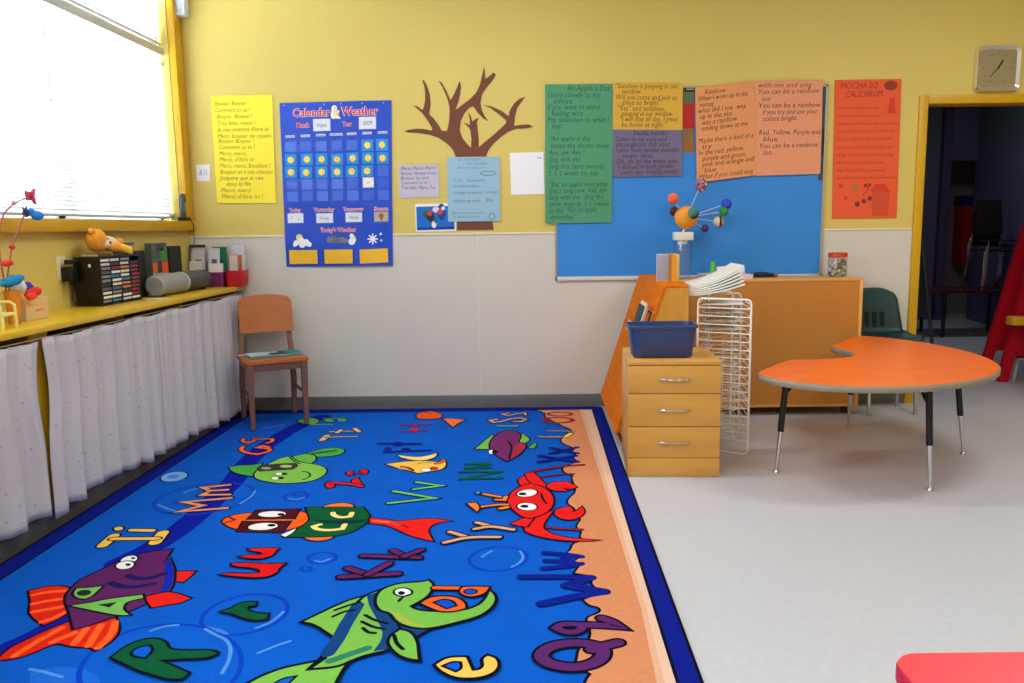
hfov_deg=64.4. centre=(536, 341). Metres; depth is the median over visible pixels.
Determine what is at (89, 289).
rack
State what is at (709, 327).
paper
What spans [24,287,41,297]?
cloth
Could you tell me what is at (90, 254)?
book
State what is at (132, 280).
cassette
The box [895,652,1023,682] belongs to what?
table
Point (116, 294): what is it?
cassette
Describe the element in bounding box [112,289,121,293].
cassette
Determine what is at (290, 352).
magazine
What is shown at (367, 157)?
card
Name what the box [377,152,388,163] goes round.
card
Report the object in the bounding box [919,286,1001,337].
table
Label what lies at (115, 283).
cassette
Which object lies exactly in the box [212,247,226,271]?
book
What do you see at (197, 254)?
sheaf
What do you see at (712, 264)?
glue bottle
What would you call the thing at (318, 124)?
card
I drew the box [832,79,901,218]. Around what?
poster
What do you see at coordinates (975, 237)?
chair
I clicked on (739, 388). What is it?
wire shelf
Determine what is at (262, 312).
wooden chair
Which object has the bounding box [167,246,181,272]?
folder
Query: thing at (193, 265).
sheaf
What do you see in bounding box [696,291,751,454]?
drying rack
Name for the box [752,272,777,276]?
pencil case
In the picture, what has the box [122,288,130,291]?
cassette
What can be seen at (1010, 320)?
tray
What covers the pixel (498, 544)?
rug
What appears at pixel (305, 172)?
card
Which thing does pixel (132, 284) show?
cassette
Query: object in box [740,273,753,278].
box
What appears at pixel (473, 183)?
page
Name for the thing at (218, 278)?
basket
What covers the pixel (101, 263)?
cassette
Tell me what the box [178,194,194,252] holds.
cordless phone
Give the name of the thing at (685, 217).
model
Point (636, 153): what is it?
chart
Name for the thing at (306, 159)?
card
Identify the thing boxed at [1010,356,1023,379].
step stool
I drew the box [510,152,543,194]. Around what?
drawing sheet
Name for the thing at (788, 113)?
poster
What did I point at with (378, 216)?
card
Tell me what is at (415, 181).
sheet
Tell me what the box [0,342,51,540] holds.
curtain
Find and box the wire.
[0,293,237,347]
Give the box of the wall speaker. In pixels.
[175,0,189,17]
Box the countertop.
[0,286,245,341]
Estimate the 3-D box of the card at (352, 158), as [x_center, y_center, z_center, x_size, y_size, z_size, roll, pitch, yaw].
[-1.281,-1.277,5.663,0.083,0.079,0.003,-1,8,0]
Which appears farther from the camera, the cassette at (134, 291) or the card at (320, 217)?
the card at (320, 217)
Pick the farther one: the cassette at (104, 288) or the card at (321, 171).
the card at (321, 171)
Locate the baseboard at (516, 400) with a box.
[246,393,902,409]
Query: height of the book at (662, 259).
0.166 m
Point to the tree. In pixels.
(452, 136)
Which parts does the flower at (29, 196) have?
stem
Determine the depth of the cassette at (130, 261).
4.59 m
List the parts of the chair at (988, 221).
leg, leg, backrest, seat, leg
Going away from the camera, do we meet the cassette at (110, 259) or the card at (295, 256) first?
the cassette at (110, 259)
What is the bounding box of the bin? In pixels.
[625,321,697,357]
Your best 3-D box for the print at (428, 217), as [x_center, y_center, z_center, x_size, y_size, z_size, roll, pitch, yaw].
[-0.711,-0.875,5.731,0.284,0.199,0.004,-1,8,0]
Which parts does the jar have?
lid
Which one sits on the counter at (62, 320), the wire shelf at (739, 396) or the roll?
the roll
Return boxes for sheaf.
[189,261,201,270]
[191,248,205,269]
[208,248,219,267]
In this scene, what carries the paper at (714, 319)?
on the drying rack at (706, 341)
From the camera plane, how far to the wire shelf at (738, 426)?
4.79 m
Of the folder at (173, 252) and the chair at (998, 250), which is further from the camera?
the chair at (998, 250)
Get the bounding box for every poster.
[754,80,822,175]
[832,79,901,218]
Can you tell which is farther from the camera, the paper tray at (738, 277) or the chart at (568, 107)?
the chart at (568, 107)
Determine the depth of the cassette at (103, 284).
4.31 m
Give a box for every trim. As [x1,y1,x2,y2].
[0,0,195,231]
[189,228,911,394]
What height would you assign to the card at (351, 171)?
0.079 m
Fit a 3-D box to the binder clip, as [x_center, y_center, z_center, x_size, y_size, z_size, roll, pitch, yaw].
[1.053,-1.736,5.595,0.070,0.022,0.018,-1,8,0]
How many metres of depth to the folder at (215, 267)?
5.66 m
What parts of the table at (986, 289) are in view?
leg, leg, leg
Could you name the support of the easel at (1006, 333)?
on the floor
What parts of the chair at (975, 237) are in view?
leg, leg, backrest, seat, leg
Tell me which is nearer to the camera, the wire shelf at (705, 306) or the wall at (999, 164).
the wire shelf at (705, 306)
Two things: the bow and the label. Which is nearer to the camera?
the bow
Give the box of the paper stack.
[697,273,746,277]
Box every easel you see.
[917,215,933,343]
[982,220,1023,381]
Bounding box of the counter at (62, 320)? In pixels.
[0,286,245,563]
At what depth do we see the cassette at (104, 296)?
4.31 m
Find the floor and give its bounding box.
[246,313,1023,682]
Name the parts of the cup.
handle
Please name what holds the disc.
on the counter at (62, 320)
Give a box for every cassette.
[100,258,108,261]
[100,262,109,266]
[101,266,109,270]
[101,271,109,274]
[102,279,110,282]
[102,283,110,286]
[103,287,111,290]
[103,291,111,294]
[103,295,112,299]
[109,258,118,261]
[110,266,119,269]
[110,270,119,273]
[111,273,119,277]
[111,277,121,281]
[111,281,121,285]
[112,285,121,289]
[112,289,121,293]
[112,293,121,297]
[113,297,121,301]
[119,257,128,260]
[120,265,128,268]
[121,272,128,276]
[121,276,129,279]
[122,280,130,283]
[122,284,130,287]
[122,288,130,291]
[122,292,131,295]
[123,296,131,299]
[129,260,137,263]
[130,271,138,275]
[131,275,139,278]
[131,279,139,282]
[131,283,139,286]
[132,290,139,294]
[132,294,139,298]
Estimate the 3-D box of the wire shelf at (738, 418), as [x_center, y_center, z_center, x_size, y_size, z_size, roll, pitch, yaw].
[1.078,0.489,4.795,0.283,0.013,0.381,0,8,6]
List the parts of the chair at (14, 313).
leg, seat, arm, leg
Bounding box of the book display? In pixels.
[600,274,688,441]
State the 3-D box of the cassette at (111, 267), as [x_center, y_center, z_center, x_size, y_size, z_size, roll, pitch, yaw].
[-2.337,-0.399,4.394,0.126,0.018,0.097,-1,8,0]
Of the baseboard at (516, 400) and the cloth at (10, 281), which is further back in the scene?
the baseboard at (516, 400)
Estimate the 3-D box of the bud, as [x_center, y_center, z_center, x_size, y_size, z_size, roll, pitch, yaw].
[-2.223,-0.330,3.413,0.034,0.030,0.070,-1,8,0]
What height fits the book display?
0.962 m
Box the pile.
[112,242,133,254]
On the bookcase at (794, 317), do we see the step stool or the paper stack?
the paper stack
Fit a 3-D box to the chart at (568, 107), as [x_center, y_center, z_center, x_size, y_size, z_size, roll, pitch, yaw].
[0.294,-1.615,5.608,0.470,0.315,0.006,-1,8,0]
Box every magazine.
[229,254,238,270]
[231,242,245,270]
[238,349,302,358]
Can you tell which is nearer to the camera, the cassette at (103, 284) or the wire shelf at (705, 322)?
the cassette at (103, 284)
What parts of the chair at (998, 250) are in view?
leg, leg, backrest, seat, leg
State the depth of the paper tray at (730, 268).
4.77 m
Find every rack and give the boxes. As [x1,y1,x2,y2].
[73,254,141,306]
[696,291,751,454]
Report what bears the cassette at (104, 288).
in the rack at (89, 289)
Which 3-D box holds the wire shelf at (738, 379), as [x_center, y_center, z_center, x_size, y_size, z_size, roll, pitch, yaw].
[1.076,0.257,4.763,0.283,0.013,0.381,0,8,6]
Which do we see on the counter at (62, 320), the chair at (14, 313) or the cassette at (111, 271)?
the chair at (14, 313)
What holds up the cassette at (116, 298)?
in the rack at (89, 289)
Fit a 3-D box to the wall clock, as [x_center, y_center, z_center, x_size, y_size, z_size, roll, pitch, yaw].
[3.165,-1.873,5.576,0.304,0.304,0.044,-1,8,0]
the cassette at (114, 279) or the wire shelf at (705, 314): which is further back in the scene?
the wire shelf at (705, 314)
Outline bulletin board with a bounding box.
[555,84,828,280]
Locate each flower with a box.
[0,189,36,290]
[6,205,43,290]
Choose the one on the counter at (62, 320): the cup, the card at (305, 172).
the cup
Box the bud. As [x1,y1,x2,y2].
[1,259,13,266]
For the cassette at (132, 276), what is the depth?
4.62 m
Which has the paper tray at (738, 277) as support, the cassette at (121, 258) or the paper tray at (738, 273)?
the paper tray at (738, 273)
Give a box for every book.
[81,253,111,256]
[144,243,168,294]
[189,245,206,269]
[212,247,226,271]
[634,303,644,320]
[640,300,646,320]
[642,306,648,320]
[644,311,649,320]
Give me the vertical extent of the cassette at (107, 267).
0.018 m
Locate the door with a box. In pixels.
[917,107,980,319]
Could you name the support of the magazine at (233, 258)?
in the basket at (233, 278)
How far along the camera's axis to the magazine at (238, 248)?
5.71 m
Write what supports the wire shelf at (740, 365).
attached to the drying rack at (706, 341)
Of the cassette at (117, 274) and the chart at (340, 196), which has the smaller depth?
the cassette at (117, 274)
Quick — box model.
[668,178,731,243]
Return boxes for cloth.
[0,275,24,287]
[7,281,26,295]
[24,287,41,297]
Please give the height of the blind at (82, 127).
1.130 m
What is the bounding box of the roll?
[145,269,211,296]
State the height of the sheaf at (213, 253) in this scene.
0.255 m
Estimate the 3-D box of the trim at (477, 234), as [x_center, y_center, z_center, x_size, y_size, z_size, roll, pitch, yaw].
[0.107,-0.194,5.830,5.112,1.172,0.007,-1,8,0]
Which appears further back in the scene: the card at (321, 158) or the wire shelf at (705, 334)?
the card at (321, 158)
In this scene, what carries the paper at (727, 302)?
on the drying rack at (706, 341)
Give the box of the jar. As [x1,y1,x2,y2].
[828,252,847,276]
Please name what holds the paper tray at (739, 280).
on the paper tray at (739, 284)
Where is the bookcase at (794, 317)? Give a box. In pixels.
[679,275,862,412]
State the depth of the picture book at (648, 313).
4.67 m
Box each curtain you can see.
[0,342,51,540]
[42,313,166,518]
[157,295,247,449]
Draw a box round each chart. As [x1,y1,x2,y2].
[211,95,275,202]
[279,100,392,266]
[545,84,612,130]
[545,131,612,222]
[613,83,682,129]
[613,129,681,176]
[695,81,756,180]
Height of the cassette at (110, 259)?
0.018 m
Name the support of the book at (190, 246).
on the counter at (62, 320)
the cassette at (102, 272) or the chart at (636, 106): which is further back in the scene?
the chart at (636, 106)
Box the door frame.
[903,94,1023,402]
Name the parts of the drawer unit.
handle, drawer, handle, drawer, handle, drawer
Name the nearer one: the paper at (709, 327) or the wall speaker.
the paper at (709, 327)
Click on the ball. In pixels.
(29, 285)
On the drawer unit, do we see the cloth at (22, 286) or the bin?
the bin
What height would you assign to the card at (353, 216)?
0.067 m
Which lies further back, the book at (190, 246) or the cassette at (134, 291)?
the book at (190, 246)
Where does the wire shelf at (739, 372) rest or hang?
attached to the drying rack at (706, 341)
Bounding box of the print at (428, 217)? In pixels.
[415,203,455,231]
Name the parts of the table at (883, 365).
leg, leg, leg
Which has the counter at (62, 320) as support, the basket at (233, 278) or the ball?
the basket at (233, 278)
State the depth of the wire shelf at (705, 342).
4.76 m
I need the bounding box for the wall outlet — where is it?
[55,256,65,280]
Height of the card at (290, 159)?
0.079 m
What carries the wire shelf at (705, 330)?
attached to the drying rack at (706, 341)
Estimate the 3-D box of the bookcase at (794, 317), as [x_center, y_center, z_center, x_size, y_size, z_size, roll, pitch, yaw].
[1.549,0.023,5.665,1.292,0.936,0.335,-1,8,0]
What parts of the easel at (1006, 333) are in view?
panel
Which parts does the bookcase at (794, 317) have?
panel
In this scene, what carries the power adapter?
on the counter at (62, 320)
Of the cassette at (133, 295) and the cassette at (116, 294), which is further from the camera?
the cassette at (133, 295)
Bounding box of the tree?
[404,68,532,229]
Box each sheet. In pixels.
[398,164,438,197]
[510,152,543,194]
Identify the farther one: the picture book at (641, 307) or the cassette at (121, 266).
the picture book at (641, 307)
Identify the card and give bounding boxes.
[285,154,296,165]
[285,166,296,177]
[288,213,303,222]
[289,250,317,263]
[300,167,311,177]
[301,154,312,164]
[313,119,330,130]
[316,153,327,164]
[316,166,326,177]
[316,213,332,222]
[324,249,352,263]
[331,154,342,164]
[331,166,342,177]
[345,212,361,221]
[346,166,357,176]
[347,152,358,163]
[359,117,375,128]
[359,248,387,263]
[361,139,372,150]
[361,165,372,176]
[362,152,373,163]
[363,177,373,187]
[374,212,387,220]
[376,139,387,150]
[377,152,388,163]
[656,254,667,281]
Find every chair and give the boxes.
[0,300,17,329]
[236,294,308,429]
[861,288,924,415]
[960,211,1013,289]
[962,205,1015,284]
[964,200,1016,279]
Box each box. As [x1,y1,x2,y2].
[21,296,48,321]
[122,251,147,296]
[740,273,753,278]
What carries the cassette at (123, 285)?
in the rack at (89, 289)
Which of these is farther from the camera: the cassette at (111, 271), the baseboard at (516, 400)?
the baseboard at (516, 400)
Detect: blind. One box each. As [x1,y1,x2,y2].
[0,0,173,218]
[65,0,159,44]
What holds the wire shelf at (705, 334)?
attached to the drying rack at (706, 341)
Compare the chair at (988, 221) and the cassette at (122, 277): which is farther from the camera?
the chair at (988, 221)
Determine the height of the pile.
0.066 m
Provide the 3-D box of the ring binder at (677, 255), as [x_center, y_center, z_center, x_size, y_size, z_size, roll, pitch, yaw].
[0.849,-0.456,4.989,0.024,0.165,0.200,-1,8,0]
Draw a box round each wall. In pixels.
[0,0,189,317]
[116,0,1023,397]
[944,161,974,313]
[966,106,1023,325]
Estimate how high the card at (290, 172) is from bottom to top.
0.079 m
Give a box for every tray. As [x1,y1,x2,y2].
[682,263,742,286]
[688,269,740,287]
[689,272,741,289]
[689,276,742,291]
[689,279,743,293]
[689,283,744,295]
[1006,316,1023,325]
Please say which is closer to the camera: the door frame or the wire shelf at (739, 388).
the wire shelf at (739, 388)
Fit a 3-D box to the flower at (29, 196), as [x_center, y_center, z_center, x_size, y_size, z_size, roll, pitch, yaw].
[-2.253,-0.385,3.557,0.020,0.572,0.269,0,8,2]
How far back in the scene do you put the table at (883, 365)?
4.20 m
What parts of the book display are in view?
panel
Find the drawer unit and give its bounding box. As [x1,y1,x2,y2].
[622,347,721,475]
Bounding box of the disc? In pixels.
[145,298,167,299]
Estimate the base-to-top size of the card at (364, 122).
0.084 m
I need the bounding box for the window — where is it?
[0,38,162,220]
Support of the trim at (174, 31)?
attached to the wall at (34, 253)
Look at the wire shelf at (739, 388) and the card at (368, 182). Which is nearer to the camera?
the wire shelf at (739, 388)
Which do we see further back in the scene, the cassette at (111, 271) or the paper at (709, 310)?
the paper at (709, 310)
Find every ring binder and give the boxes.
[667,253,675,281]
[671,253,679,281]
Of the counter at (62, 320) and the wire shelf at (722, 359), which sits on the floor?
the counter at (62, 320)
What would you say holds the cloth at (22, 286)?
on the cardboard box at (37, 308)
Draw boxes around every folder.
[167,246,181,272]
[209,263,222,271]
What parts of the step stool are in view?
leg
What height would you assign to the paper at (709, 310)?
0.011 m
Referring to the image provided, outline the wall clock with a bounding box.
[972,45,1021,91]
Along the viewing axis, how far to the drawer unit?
4.20 m
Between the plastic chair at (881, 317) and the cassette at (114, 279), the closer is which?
the cassette at (114, 279)
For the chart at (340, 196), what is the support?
attached to the wall at (409, 326)
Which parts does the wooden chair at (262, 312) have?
leg, leg, backrest, seat, leg, leg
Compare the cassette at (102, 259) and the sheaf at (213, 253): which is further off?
the sheaf at (213, 253)
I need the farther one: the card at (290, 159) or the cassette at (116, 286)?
the card at (290, 159)
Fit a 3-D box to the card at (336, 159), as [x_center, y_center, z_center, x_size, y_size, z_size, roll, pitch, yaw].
[-1.389,-1.270,5.664,0.083,0.079,0.003,-1,8,0]
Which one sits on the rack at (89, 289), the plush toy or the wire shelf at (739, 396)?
the plush toy
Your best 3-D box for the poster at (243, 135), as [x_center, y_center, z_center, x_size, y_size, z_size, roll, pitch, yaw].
[-2.034,-1.337,5.661,0.429,0.738,0.006,-1,8,0]
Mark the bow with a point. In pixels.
(30, 296)
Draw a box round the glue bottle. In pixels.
[710,262,714,272]
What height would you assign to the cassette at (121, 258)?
0.018 m
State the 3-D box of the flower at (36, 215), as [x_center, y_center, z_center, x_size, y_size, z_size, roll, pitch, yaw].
[-2.248,-0.350,3.587,0.038,0.496,0.285,-1,8,0]
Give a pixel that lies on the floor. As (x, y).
(839, 564)
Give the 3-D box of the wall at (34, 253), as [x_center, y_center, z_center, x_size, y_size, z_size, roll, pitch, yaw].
[-2.554,-0.379,1.107,0.200,3.100,9.300,-1,8,0]
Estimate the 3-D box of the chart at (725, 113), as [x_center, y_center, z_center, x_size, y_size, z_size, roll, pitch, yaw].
[1.318,-1.450,5.628,0.441,0.684,0.012,-1,8,0]
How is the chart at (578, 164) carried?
attached to the bulletin board
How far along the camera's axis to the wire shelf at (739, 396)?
4.78 m
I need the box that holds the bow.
[26,293,36,299]
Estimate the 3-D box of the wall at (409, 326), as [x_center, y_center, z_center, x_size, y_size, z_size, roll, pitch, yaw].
[1.640,-1.088,5.784,9.100,3.100,0.150,-1,8,0]
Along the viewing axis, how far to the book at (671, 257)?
4.87 m
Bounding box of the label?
[196,164,209,180]
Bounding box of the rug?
[0,406,703,682]
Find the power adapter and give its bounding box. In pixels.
[61,260,89,306]
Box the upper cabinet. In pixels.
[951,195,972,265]
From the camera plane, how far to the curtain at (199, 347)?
5.02 m
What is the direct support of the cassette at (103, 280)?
in the rack at (89, 289)
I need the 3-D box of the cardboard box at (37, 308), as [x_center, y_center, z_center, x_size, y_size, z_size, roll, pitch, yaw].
[-2.285,-0.149,3.659,0.076,0.100,0.166,-1,8,0]
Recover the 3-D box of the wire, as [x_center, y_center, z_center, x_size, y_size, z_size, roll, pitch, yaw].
[-2.118,0.020,3.229,0.006,0.011,5.150,-1,8,0]
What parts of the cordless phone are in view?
cord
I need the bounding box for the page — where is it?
[447,157,499,221]
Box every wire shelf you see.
[699,302,749,309]
[699,309,749,317]
[699,317,749,326]
[699,325,748,334]
[699,332,748,342]
[700,340,748,351]
[712,348,748,359]
[717,356,748,367]
[720,394,747,408]
[720,401,746,416]
[720,409,746,425]
[720,416,746,433]
[720,424,746,441]
[721,363,747,375]
[721,371,747,384]
[721,378,747,392]
[721,386,747,400]
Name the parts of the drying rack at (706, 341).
frame, frame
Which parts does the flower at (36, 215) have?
stem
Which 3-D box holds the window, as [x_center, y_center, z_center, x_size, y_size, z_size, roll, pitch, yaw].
[-2.602,-1.402,4.180,0.045,1.532,2.670,-1,8,0]
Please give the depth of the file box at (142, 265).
4.82 m
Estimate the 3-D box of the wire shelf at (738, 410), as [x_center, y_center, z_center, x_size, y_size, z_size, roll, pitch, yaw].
[1.078,0.443,4.789,0.283,0.013,0.381,0,8,6]
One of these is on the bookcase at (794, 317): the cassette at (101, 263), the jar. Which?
the jar
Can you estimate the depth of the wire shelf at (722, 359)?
4.74 m
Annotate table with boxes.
[758,336,1000,490]
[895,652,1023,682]
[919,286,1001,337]
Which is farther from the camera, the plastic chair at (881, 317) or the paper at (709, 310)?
the plastic chair at (881, 317)
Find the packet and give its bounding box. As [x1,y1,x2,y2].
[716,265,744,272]
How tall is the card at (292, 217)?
0.067 m
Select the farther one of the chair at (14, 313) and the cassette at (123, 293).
the cassette at (123, 293)
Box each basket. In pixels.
[208,271,226,286]
[224,269,248,286]
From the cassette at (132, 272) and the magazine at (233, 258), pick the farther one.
the magazine at (233, 258)
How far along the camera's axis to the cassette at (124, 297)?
4.51 m
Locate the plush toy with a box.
[85,228,132,253]
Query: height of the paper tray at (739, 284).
0.070 m
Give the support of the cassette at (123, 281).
in the rack at (89, 289)
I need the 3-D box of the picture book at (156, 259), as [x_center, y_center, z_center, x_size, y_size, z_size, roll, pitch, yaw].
[-2.382,-0.461,5.109,0.042,0.314,0.218,-1,8,0]
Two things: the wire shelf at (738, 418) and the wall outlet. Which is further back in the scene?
the wire shelf at (738, 418)
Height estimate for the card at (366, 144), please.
0.079 m
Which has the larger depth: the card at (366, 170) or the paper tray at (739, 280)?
the card at (366, 170)
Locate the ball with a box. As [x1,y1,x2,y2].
[25,282,33,289]
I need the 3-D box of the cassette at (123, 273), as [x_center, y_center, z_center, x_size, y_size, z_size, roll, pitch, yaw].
[-2.340,-0.371,4.505,0.120,0.018,0.097,-1,8,0]
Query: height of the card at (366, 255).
0.105 m
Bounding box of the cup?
[2,290,26,323]
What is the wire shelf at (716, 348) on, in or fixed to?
attached to the drying rack at (706, 341)
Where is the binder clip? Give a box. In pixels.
[684,88,693,90]
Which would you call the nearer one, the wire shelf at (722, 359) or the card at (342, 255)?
the wire shelf at (722, 359)
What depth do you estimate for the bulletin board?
5.74 m
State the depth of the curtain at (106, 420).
3.93 m
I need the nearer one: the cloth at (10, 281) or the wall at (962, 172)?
the cloth at (10, 281)
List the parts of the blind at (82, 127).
rail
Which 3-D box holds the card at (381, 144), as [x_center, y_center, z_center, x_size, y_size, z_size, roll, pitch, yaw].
[-1.074,-1.370,5.653,0.084,0.080,0.003,-1,8,-1]
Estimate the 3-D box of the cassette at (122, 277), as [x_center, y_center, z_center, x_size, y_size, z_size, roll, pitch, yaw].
[-2.338,-0.349,4.508,0.124,0.018,0.097,-1,8,0]
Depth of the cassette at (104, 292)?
4.31 m
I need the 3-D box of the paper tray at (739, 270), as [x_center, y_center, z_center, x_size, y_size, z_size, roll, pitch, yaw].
[1.032,-0.380,4.822,0.277,0.110,0.352,-1,8,0]
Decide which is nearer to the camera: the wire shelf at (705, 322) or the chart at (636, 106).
the wire shelf at (705, 322)
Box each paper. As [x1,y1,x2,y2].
[702,300,743,304]
[702,307,743,312]
[702,315,742,321]
[702,323,743,329]
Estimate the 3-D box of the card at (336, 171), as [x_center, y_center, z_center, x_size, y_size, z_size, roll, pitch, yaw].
[-1.393,-1.186,5.677,0.083,0.079,0.002,-1,8,0]

